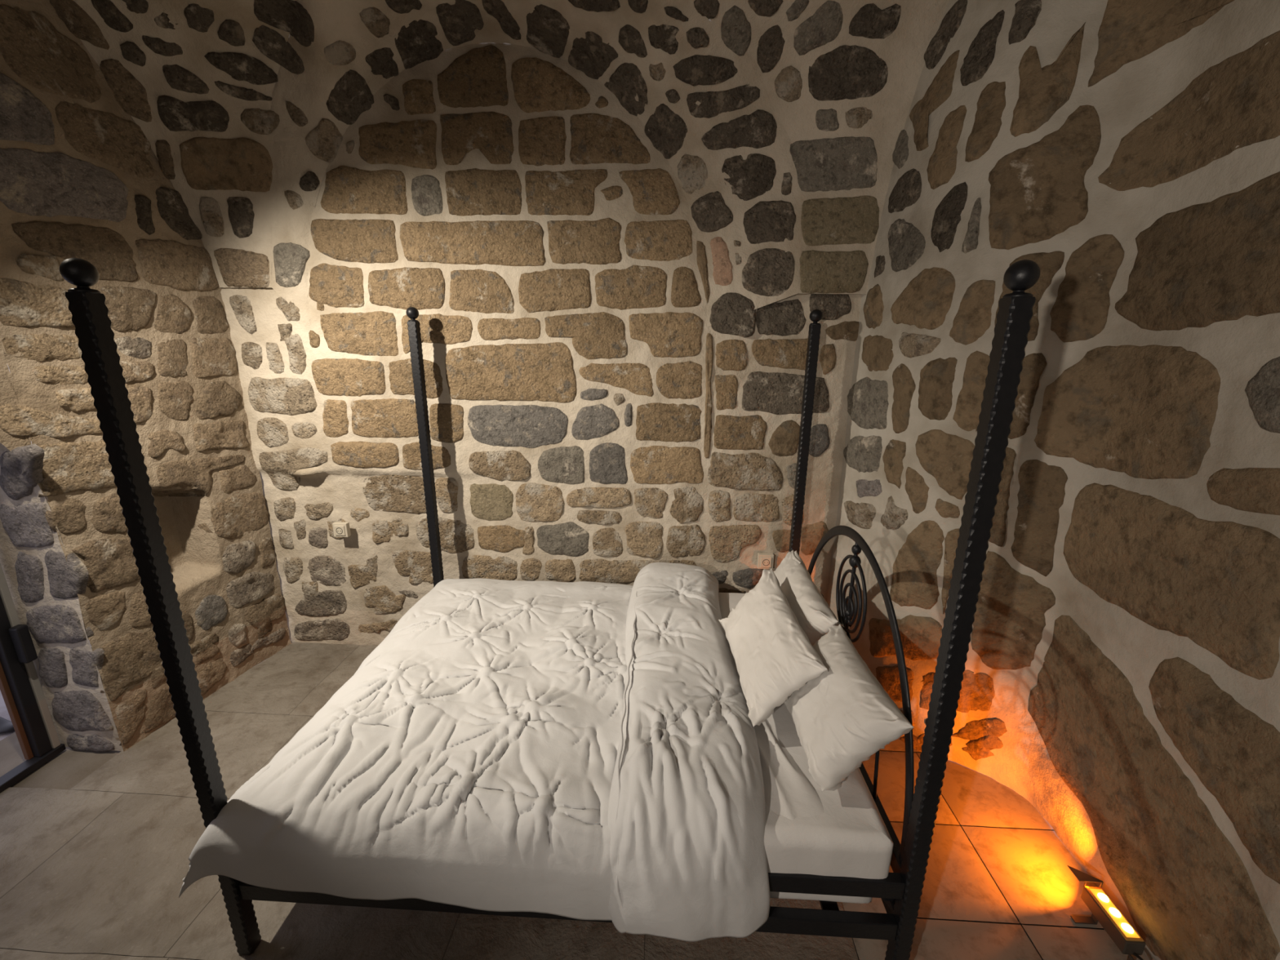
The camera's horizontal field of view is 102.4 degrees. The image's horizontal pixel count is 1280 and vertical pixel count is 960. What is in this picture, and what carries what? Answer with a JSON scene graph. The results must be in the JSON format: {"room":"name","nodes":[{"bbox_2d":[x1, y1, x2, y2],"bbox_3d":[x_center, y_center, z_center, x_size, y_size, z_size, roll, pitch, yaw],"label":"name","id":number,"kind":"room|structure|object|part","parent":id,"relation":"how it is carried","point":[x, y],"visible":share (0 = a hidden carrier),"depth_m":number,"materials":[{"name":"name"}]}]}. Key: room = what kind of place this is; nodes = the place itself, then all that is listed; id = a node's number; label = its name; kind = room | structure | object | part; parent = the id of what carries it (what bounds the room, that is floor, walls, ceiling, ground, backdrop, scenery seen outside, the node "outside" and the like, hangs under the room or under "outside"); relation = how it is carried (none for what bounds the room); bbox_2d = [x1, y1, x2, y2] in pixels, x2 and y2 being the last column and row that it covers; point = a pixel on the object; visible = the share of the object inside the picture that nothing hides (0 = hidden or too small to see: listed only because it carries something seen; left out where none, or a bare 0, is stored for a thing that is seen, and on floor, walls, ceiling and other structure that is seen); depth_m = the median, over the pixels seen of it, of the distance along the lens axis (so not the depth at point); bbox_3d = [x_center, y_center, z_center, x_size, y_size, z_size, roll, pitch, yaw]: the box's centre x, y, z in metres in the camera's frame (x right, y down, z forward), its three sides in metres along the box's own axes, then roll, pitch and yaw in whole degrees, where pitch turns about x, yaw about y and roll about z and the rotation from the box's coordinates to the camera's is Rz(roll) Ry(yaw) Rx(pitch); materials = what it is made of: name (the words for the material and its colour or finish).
{"room":"bedroom","nodes":[
{"label":"bedroom","id":0,"kind":"room"},
{"bbox_2d":[0,0,291,751],"bbox_3d":[-2.954,-0.195,0.515,0.269,4.004,5.219,3,15,11],"label":"wall","id":1,"kind":"structure","parent":0,"point":[80,178],"depth_m":2.44,"materials":[{"name":"beige stone"}]},
{"bbox_2d":[0,563,66,793],"bbox_3d":[-2.892,0.774,1.822,0.107,1.465,1.140,1,15,3],"label":"door","id":2,"kind":"structure","parent":1,"relation":"in","point":[20,687],"depth_m":2.39,"materials":[{"name":"black metal"}]},
{"bbox_2d":[0,442,123,751],"bbox_3d":[-2.704,0.584,1.766,0.476,1.908,1.214,1,15,3],"label":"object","id":3,"kind":"structure","parent":1,"relation":"attached to","point":[43,585],"depth_m":2.35,"materials":[{"name":"grey stone"}]},
{"bbox_2d":[48,0,949,337],"bbox_3d":[-0.804,-1.246,0.142,4.942,2.244,5.222,1,15,3],"label":"ceiling","id":4,"kind":"structure","parent":0,"point":[207,83],"depth_m":2.42,"materials":[{"name":"stone"}]},
{"bbox_2d":[220,24,861,645],"bbox_3d":[-0.569,-0.526,2.924,3.582,3.450,0.132,1,15,2],"label":"wall","id":5,"kind":"structure","parent":0,"point":[588,420],"depth_m":2.89,"materials":[{"name":"beige stone"}]},
{"bbox_2d":[332,521,351,537],"bbox_3d":[-1.840,0.306,3.169,0.088,0.088,0.042,1,15,3],"label":"outlet","id":6,"kind":"object","parent":5,"relation":"attached to","point":[340,529],"visible":1,"depth_m":3.15,"materials":[{"name":"beige plastic"}]},
{"bbox_2d":[756,552,773,568],"bbox_3d":[0.756,0.489,3.100,0.092,0.092,0.042,1,15,3],"label":"outlet","id":7,"kind":"object","parent":5,"relation":"attached to","point":[765,560],"visible":1,"depth_m":3.08,"materials":[{"name":"beige plastic"}]},
{"bbox_2d":[0,641,1156,959],"bbox_3d":[-0.796,1.794,0.908,5.100,0.022,5.250,1,15,3],"label":"floor","id":8,"kind":"structure","parent":0,"point":[96,847],"depth_m":1.93,"materials":[{"name":"tile"}]},
{"bbox_2d":[59,257,1039,959],"bbox_3d":[-0.210,0.351,2.169,2.175,2.147,1.653,1,15,3],"label":"bed","id":9,"kind":"object","parent":8,"relation":"on","point":[900,892],"visible":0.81,"depth_m":1.44,"materials":[{"name":"black metal"}]},
{"bbox_3d":[-1.303,0.565,1.464,0.055,2.072,0.051,1,15,3],"label":"post","id":10,"kind":"part","parent":9,"relation":"part of","materials":[{"name":"black metal"}]},
{"bbox_3d":[-1.213,0.162,2.993,0.049,2.072,0.054,1,15,3],"label":"post","id":11,"kind":"part","parent":9,"relation":"part of","materials":[{"name":"black metal"}]},
{"bbox_3d":[-0.251,1.337,1.613,2.054,0.062,0.035,1,15,3],"label":"rail","id":12,"kind":"part","parent":9,"relation":"part of","materials":[{"name":"black metal"}]},
{"bbox_3d":[0.885,0.209,2.894,0.049,2.072,0.054,1,15,3],"label":"post","id":13,"kind":"part","parent":9,"relation":"part of","materials":[{"name":"black metal"}]},
{"bbox_2d":[769,891,871,903],"bbox_3d":[-0.219,1.057,2.353,1.987,0.098,1.519,1,15,3],"label":"box spring","id":14,"kind":"object","parent":9,"relation":"on","point":[857,900],"visible":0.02,"depth_m":1.59,"materials":[{"name":"white fabric"}]},
{"bbox_2d":[718,592,893,879],"bbox_3d":[-0.193,0.908,2.296,1.958,0.222,1.562,1,15,3],"label":"mattress","id":15,"kind":"object","parent":14,"relation":"on","point":[842,832],"visible":0.21,"depth_m":1.56,"materials":[{"name":"white fabric"}]},
{"bbox_2d":[178,562,770,942],"bbox_3d":[-0.449,0.888,2.324,1.800,0.455,1.829,1,15,3],"label":"duvet","id":16,"kind":"object","parent":15,"relation":"on","point":[582,750],"visible":0.99,"depth_m":1.62,"materials":[{"name":"white fabric"}]},
{"bbox_2d":[718,568,828,726],"bbox_3d":[0.505,0.644,2.081,0.258,0.319,0.722,0,15,-1],"label":"pillow","id":17,"kind":"object","parent":15,"relation":"on","point":[774,657],"visible":1,"depth_m":1.93,"materials":[{"name":"white fabric"}]},
{"bbox_2d":[773,550,844,645],"bbox_3d":[0.697,0.602,2.375,0.269,0.324,0.690,1,15,3],"label":"pillow","id":18,"kind":"object","parent":15,"relation":"on","point":[813,613],"visible":0.43,"depth_m":2.21,"materials":[{"name":"white fabric"}]},
{"bbox_2d":[784,624,913,791],"bbox_3d":[0.663,0.760,1.756,0.280,0.331,0.603,1,15,3],"label":"pillow","id":19,"kind":"object","parent":15,"relation":"on","point":[843,716],"visible":0.9,"depth_m":1.60,"materials":[{"name":"white fabric"}]},
{"bbox_3d":[-0.250,1.179,1.571,2.054,0.060,0.035,1,15,3],"label":"rail","id":20,"kind":"part","parent":9,"relation":"part of","materials":[{"name":"black metal"}]},
{"bbox_3d":[0.838,1.001,2.285,0.035,0.060,1.532,1,15,3],"label":"rail","id":21,"kind":"part","parent":9,"relation":"part of","materials":[{"name":"black metal"}]},
{"bbox_3d":[0.837,1.159,2.326,0.035,0.062,1.532,1,15,3],"label":"rail","id":22,"kind":"part","parent":9,"relation":"part of","materials":[{"name":"black metal"}]},
{"bbox_3d":[0.802,0.612,1.366,0.057,2.072,0.049,1,15,3],"label":"post","id":23,"kind":"part","parent":9,"relation":"part of","materials":[{"name":"black metal"}]},
{"bbox_2d":[1066,865,1146,959],"bbox_3d":[1.620,1.553,1.643,0.127,0.122,0.569,-1,15,-7],"label":"floodlight","id":24,"kind":"object","parent":8,"relation":"on","point":[1104,911],"visible":1,"depth_m":1.76,"materials":[{"name":"grey"}]},
{"bbox_2d":[826,0,1279,959],"bbox_3d":[1.597,-0.205,0.296,0.550,4.389,5.217,0,15,-4],"label":"wall","id":25,"kind":"structure","parent":0,"point":[1122,673],"depth_m":1.82,"materials":[{"name":"brown stone"}]},
{"label":"outside","id":26,"kind":"structure","parent":0,"visible":0},
{"bbox_2d":[0,497,91,740],"bbox_3d":[-6.624,1.478,1.988,7.345,0.008,10.000,1,15,3],"label":"terrace","id":27,"kind":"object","parent":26,"point":[4,713],"depth_m":2.83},
{"bbox_2d":[0,716,14,733],"bbox_3d":[-3.404,1.263,2.693,0.300,0.109,0.090,1,15,3],"label":"shoe","id":28,"kind":"object","parent":27,"relation":"on","point":[6,726],"visible":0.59,"depth_m":2.69,"materials":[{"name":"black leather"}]}
]}

